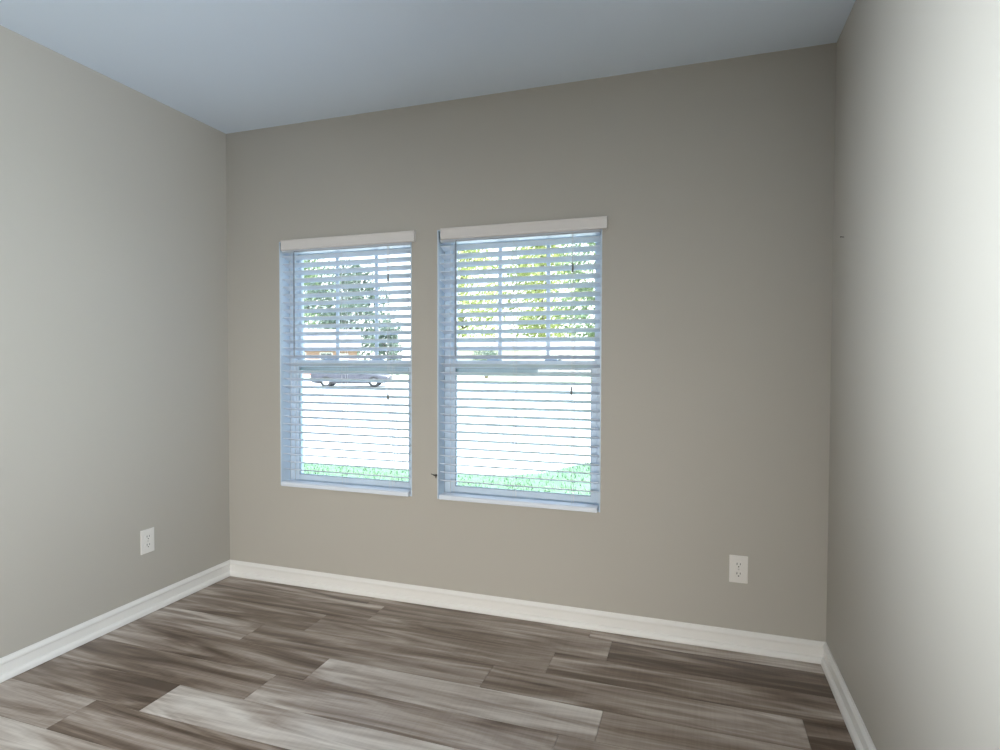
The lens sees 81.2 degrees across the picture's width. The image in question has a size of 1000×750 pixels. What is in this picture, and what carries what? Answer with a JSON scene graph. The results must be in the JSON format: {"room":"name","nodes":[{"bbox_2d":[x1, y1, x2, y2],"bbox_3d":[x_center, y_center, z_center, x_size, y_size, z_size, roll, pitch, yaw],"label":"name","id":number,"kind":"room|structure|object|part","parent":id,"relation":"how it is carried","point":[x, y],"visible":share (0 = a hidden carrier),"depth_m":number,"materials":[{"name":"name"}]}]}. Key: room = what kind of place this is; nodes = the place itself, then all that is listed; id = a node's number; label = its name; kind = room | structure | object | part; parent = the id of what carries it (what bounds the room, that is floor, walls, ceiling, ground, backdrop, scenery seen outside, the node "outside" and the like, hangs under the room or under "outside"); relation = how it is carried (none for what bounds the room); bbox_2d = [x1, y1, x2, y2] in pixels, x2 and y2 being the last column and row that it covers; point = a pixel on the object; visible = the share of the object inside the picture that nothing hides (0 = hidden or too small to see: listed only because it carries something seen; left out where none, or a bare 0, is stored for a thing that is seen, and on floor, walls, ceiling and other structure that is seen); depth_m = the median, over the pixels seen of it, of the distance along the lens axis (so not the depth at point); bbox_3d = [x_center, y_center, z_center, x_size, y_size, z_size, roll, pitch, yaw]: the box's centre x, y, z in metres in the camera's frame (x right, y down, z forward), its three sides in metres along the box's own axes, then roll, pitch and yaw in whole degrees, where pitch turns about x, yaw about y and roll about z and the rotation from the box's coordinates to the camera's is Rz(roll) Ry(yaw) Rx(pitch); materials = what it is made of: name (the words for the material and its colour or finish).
{"room":"empty room","nodes":[
{"label":"empty room","id":0,"kind":"room"},
{"bbox_2d":[0,25,229,657],"bbox_3d":[-2.441,0.137,0.676,0.150,2.790,5.450,1,2,18],"label":"wall","id":1,"kind":"structure","parent":0,"point":[114,411],"depth_m":2.54,"materials":[{"name":"paint"}]},
{"bbox_2d":[0,560,229,682],"bbox_3d":[-2.338,1.138,0.746,0.023,0.083,5.300,1,2,18],"label":"baseboard","id":2,"kind":"structure","parent":1,"relation":"attached to","point":[20,661],"depth_m":2.55,"materials":[{"name":"paint"}]},
{"bbox_2d":[140,527,154,554],"bbox_3d":[-1.669,0.786,2.763,0.008,0.114,0.072,1,2,18],"label":"wall outlet","id":3,"kind":"object","parent":1,"relation":"attached to","point":[146,536],"visible":1,"depth_m":2.76,"materials":[{"name":"white plastic"}]},
{"bbox_2d":[145,542,150,547],"bbox_3d":[-1.667,0.806,2.763,0.003,0.027,0.034,1,2,18],"label":"receptacle","id":4,"kind":"object","parent":3,"relation":"attached to","point":[147,544],"depth_m":2.76,"materials":[{"name":"white plastic"}]},
{"bbox_2d":[145,534,150,539],"bbox_3d":[-1.667,0.767,2.762,0.003,0.027,0.034,1,2,18],"label":"receptacle","id":5,"kind":"object","parent":3,"relation":"attached to","point":[147,536],"depth_m":2.76,"materials":[{"name":"white plastic"}]},
{"bbox_2d":[0,576,855,749],"bbox_3d":[-0.940,1.202,0.292,3.002,0.010,5.319,1,2,18],"label":"floor","id":6,"kind":"structure","parent":0,"point":[233,663],"depth_m":2.16,"materials":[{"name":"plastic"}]},
{"bbox_2d":[0,0,855,133],"bbox_3d":[-0.936,-1.367,0.215,3.263,0.250,5.600,1,2,18],"label":"ceiling","id":7,"kind":"structure","parent":0,"point":[229,66],"depth_m":2.26,"materials":[{"name":"paint"}]},
{"bbox_2d":[226,43,836,641],"bbox_3d":[-0.079,0.086,2.839,3.263,2.790,0.150,1,2,18],"label":"wall","id":8,"kind":"structure","parent":0,"point":[713,181],"depth_m":2.54,"materials":[{"name":"paint"}]},
{"bbox_2d":[279,242,411,495],"bbox_3d":[-0.783,-0.055,3.067,0.783,1.303,0.149,1,2,18],"label":"window","id":9,"kind":"structure","parent":8,"relation":"in","point":[286,474],"depth_m":3.14,"materials":[{"name":"plastic"}]},
{"bbox_2d":[280,230,415,496],"bbox_3d":[-0.783,-0.056,3.012,0.794,1.306,0.080,1,2,18],"label":"window blind","id":10,"kind":"object","parent":9,"relation":"attached to","point":[401,239],"visible":0.91,"depth_m":3.01,"materials":[{"name":"white plastic"}]},
{"bbox_3d":[-1.103,-0.041,3.130,0.005,1.221,0.053,1,2,18],"label":"ladder cord","id":11,"kind":"part","parent":10,"relation":"part of","materials":[{"name":"white fabric"}]},
{"bbox_3d":[-0.806,-0.037,3.031,0.005,1.221,0.053,1,2,18],"label":"ladder cord","id":12,"kind":"part","parent":10,"relation":"part of","materials":[{"name":"white fabric"}]},
{"bbox_3d":[-0.794,-0.670,3.013,0.759,0.050,0.056,1,2,18],"label":"head rail","id":13,"kind":"part","parent":10,"relation":"part of","materials":[{"name":"white plastic"}]},
{"bbox_3d":[-0.803,0.585,3.024,0.755,0.024,0.054,1,2,18],"label":"rail","id":14,"kind":"part","parent":10,"relation":"part of","materials":[{"name":"white plastic"}]},
{"bbox_3d":[-0.560,-0.280,2.908,0.002,0.736,0.003,1,2,18],"label":"lift cord","id":15,"kind":"part","parent":10,"relation":"part of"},
{"bbox_3d":[-0.546,-0.034,2.944,0.005,1.221,0.053,1,2,18],"label":"ladder cord","id":16,"kind":"part","parent":10,"relation":"part of","materials":[{"name":"white fabric"}]},
{"bbox_3d":[-0.775,0.248,3.092,0.715,0.654,0.030,1,2,18],"label":"sash","id":17,"kind":"part","parent":9,"relation":"part of","materials":[{"name":"plastic"}]},
{"bbox_3d":[-0.763,-0.344,3.109,0.715,0.653,0.026,1,2,18],"label":"sash","id":18,"kind":"part","parent":9,"relation":"part of","materials":[{"name":"glass"}]},
{"bbox_2d":[437,229,601,511],"bbox_3d":[0.095,-0.045,2.774,0.793,1.303,0.149,1,2,18],"label":"window","id":19,"kind":"structure","parent":8,"relation":"in","point":[442,486],"depth_m":2.83,"materials":[{"name":"plastic"}]},
{"bbox_2d":[439,216,607,512],"bbox_3d":[0.095,-0.046,2.720,0.804,1.306,0.080,1,2,18],"label":"window blind","id":20,"kind":"object","parent":19,"relation":"attached to","point":[587,226],"visible":0.96,"depth_m":2.71,"materials":[{"name":"white plastic"}]},
{"bbox_3d":[-0.228,-0.031,2.839,0.005,1.221,0.053,1,2,18],"label":"ladder cord","id":21,"kind":"part","parent":20,"relation":"part of","materials":[{"name":"white fabric"}]},
{"bbox_3d":[0.073,-0.027,2.739,0.005,1.221,0.053,1,2,18],"label":"ladder cord","id":22,"kind":"part","parent":20,"relation":"part of","materials":[{"name":"white fabric"}]},
{"bbox_3d":[0.076,0.595,2.731,0.765,0.024,0.054,1,2,18],"label":"rail","id":23,"kind":"part","parent":20,"relation":"part of","materials":[{"name":"white plastic"}]},
{"bbox_3d":[0.084,-0.660,2.720,0.769,0.050,0.056,1,2,18],"label":"head rail","id":24,"kind":"part","parent":20,"relation":"part of","materials":[{"name":"white plastic"}]},
{"bbox_3d":[0.322,-0.292,2.613,0.002,0.691,0.003,1,2,18],"label":"lift cord","id":25,"kind":"part","parent":20,"relation":"part of","materials":[{"name":"white fabric"}]},
{"bbox_3d":[0.336,-0.024,2.651,0.005,1.221,0.053,1,2,18],"label":"ladder cord","id":26,"kind":"part","parent":20,"relation":"part of","materials":[{"name":"white fabric"}]},
{"bbox_3d":[0.103,0.258,2.800,0.725,0.654,0.030,1,2,18],"label":"sash","id":27,"kind":"part","parent":19,"relation":"part of","materials":[{"name":"plastic"}]},
{"bbox_3d":[0.116,-0.334,2.816,0.725,0.653,0.026,1,2,18],"label":"sash","id":28,"kind":"part","parent":19,"relation":"part of","materials":[{"name":"glass"}]},
{"bbox_2d":[230,560,824,663],"bbox_3d":[-0.109,1.090,2.784,2.963,0.083,0.023,1,2,18],"label":"baseboard","id":29,"kind":"structure","parent":8,"relation":"attached to","point":[784,647],"depth_m":2.67,"materials":[{"name":"paint"}]},
{"bbox_2d":[729,555,747,583],"bbox_3d":[0.989,0.806,2.418,0.072,0.114,0.008,1,2,18],"label":"wall outlet","id":30,"kind":"object","parent":8,"relation":"attached to","point":[738,565],"visible":1,"depth_m":2.42,"materials":[{"name":"white plastic"}]},
{"bbox_2d":[734,571,742,577],"bbox_3d":[0.988,0.825,2.416,0.034,0.027,0.003,1,2,18],"label":"receptacle","id":31,"kind":"object","parent":30,"relation":"attached to","point":[737,574],"depth_m":2.42,"materials":[{"name":"white plastic"}]},
{"bbox_2d":[734,561,742,567],"bbox_3d":[0.989,0.786,2.415,0.034,0.027,0.003,1,2,18],"label":"receptacle","id":32,"kind":"object","parent":30,"relation":"attached to","point":[737,564],"depth_m":2.41,"materials":[{"name":"white plastic"}]},
{"bbox_2d":[826,0,999,749],"bbox_3d":[0.513,0.171,-0.308,0.150,2.790,5.450,1,2,18],"label":"wall","id":33,"kind":"structure","parent":0,"point":[913,622],"depth_m":1.41,"materials":[{"name":"paint"}]},
{"bbox_2d":[821,642,875,749],"bbox_3d":[0.452,1.170,-0.183,0.023,0.083,5.300,1,2,18],"label":"baseboard","id":34,"kind":"structure","parent":33,"relation":"attached to","point":[859,734],"depth_m":1.97,"materials":[{"name":"paint"}]},
{"label":"outside","id":35,"kind":"structure","parent":0,"visible":0},
{"bbox_2d":[303,375,590,381],"bbox_3d":[0.638,0.081,57.141,110.000,0.090,36.400,1,2,18],"label":"ground","id":36,"kind":"structure","parent":35,"point":[400,377],"depth_m":45.64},
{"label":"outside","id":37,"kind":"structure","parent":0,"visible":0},
{"bbox_2d":[303,381,590,474],"bbox_3d":[26.947,-0.638,88.629,320.000,0.001,300.000,1,2,18],"label":"ground","id":38,"kind":"structure","parent":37,"point":[567,432],"depth_m":13.65,"materials":[{"name":"concrete"}]},
{"bbox_2d":[304,259,346,328],"bbox_3d":[-27.300,-9.124,83.469,11.748,17.042,13.976,1,2,33],"label":"leafy tree","id":39,"kind":"object","parent":38,"relation":"on","point":[305,261],"visible":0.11,"depth_m":82.20,"materials":[{"name":"green plant"}]},
{"bbox_2d":[303,329,361,374],"bbox_3d":[-18.072,-2.347,59.854,7.400,4.740,6.900,0,2,-15],"label":"house","id":40,"kind":"structure","parent":38,"relation":"on","point":[305,330],"depth_m":57.79,"materials":[{"name":"brick"}]},
{"bbox_2d":[310,374,391,386],"bbox_3d":[-8.815,-0.037,34.772,4.560,1.460,2.160,0,2,-6],"label":"car","id":41,"kind":"object","parent":38,"relation":"on","point":[333,376],"visible":0.5,"depth_m":33.91,"materials":[{"name":"paint"}]},
{"bbox_2d":[304,257,399,359],"bbox_3d":[-17.679,-7.735,72.788,12.279,14.885,13.058,1,2,18],"label":"leafy tree","id":42,"kind":"object","parent":38,"relation":"on","point":[350,266],"visible":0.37,"depth_m":71.12,"materials":[{"name":"green plant"}]},
{"bbox_2d":[373,320,402,378],"bbox_3d":[-7.910,-1.703,41.644,2.207,4.550,2.985,-1,2,-29],"label":"tree","id":43,"kind":"object","parent":38,"relation":"on","point":[386,321],"visible":0.33,"depth_m":41.47,"materials":[{"name":"green plant"}]},
{"bbox_2d":[304,461,589,494],"bbox_3d":[-4.916,1.364,8.871,50.000,0.050,8.130,1,2,18],"label":"lawn","id":44,"kind":"structure","parent":38,"relation":"on","point":[475,478],"depth_m":7.83,"materials":[{"name":"green plant"}]},
{"bbox_2d":[403,249,506,336],"bbox_3d":[-4.271,-9.862,65.803,10.607,19.576,11.460,1,2,18],"label":"leafy tree","id":45,"kind":"object","parent":38,"relation":"on","point":[478,250],"visible":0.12,"depth_m":64.69,"materials":[{"name":"green plant"}]},
{"bbox_2d":[470,345,497,377],"bbox_3d":[-1.106,-1.076,48.647,2.636,2.804,2.636,1,2,18],"label":"shrub","id":46,"kind":"object","parent":38,"relation":"on","point":[491,352],"visible":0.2,"depth_m":48.53,"materials":[{"name":"green plant"}]},
{"bbox_2d":[457,337,594,377],"bbox_3d":[4.929,-1.621,53.659,17.900,3.740,7.900,0,2,4],"label":"house","id":47,"kind":"structure","parent":38,"relation":"on","point":[567,343],"depth_m":50.48,"materials":[{"name":"white"}]},
{"bbox_3d":[5.504,-1.330,50.090,1.100,1.150,0.010,0,2,4],"label":"pane","id":48,"kind":"part","parent":47,"relation":"part of","materials":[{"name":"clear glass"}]},
{"bbox_2d":[492,244,594,336],"bbox_3d":[5.779,-11.582,74.620,13.679,22.600,13.195,1,2,18],"label":"leafy tree","id":49,"kind":"object","parent":38,"relation":"on","point":[529,326],"visible":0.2,"depth_m":72.95,"materials":[{"name":"green plant"}]},
{"bbox_2d":[553,242,594,336],"bbox_3d":[10.803,-9.376,63.270,11.118,18.819,10.403,1,2,18],"label":"leafy tree","id":50,"kind":"object","parent":38,"relation":"on","point":[590,334],"visible":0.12,"depth_m":62.71,"materials":[{"name":"green plant"}]}
]}

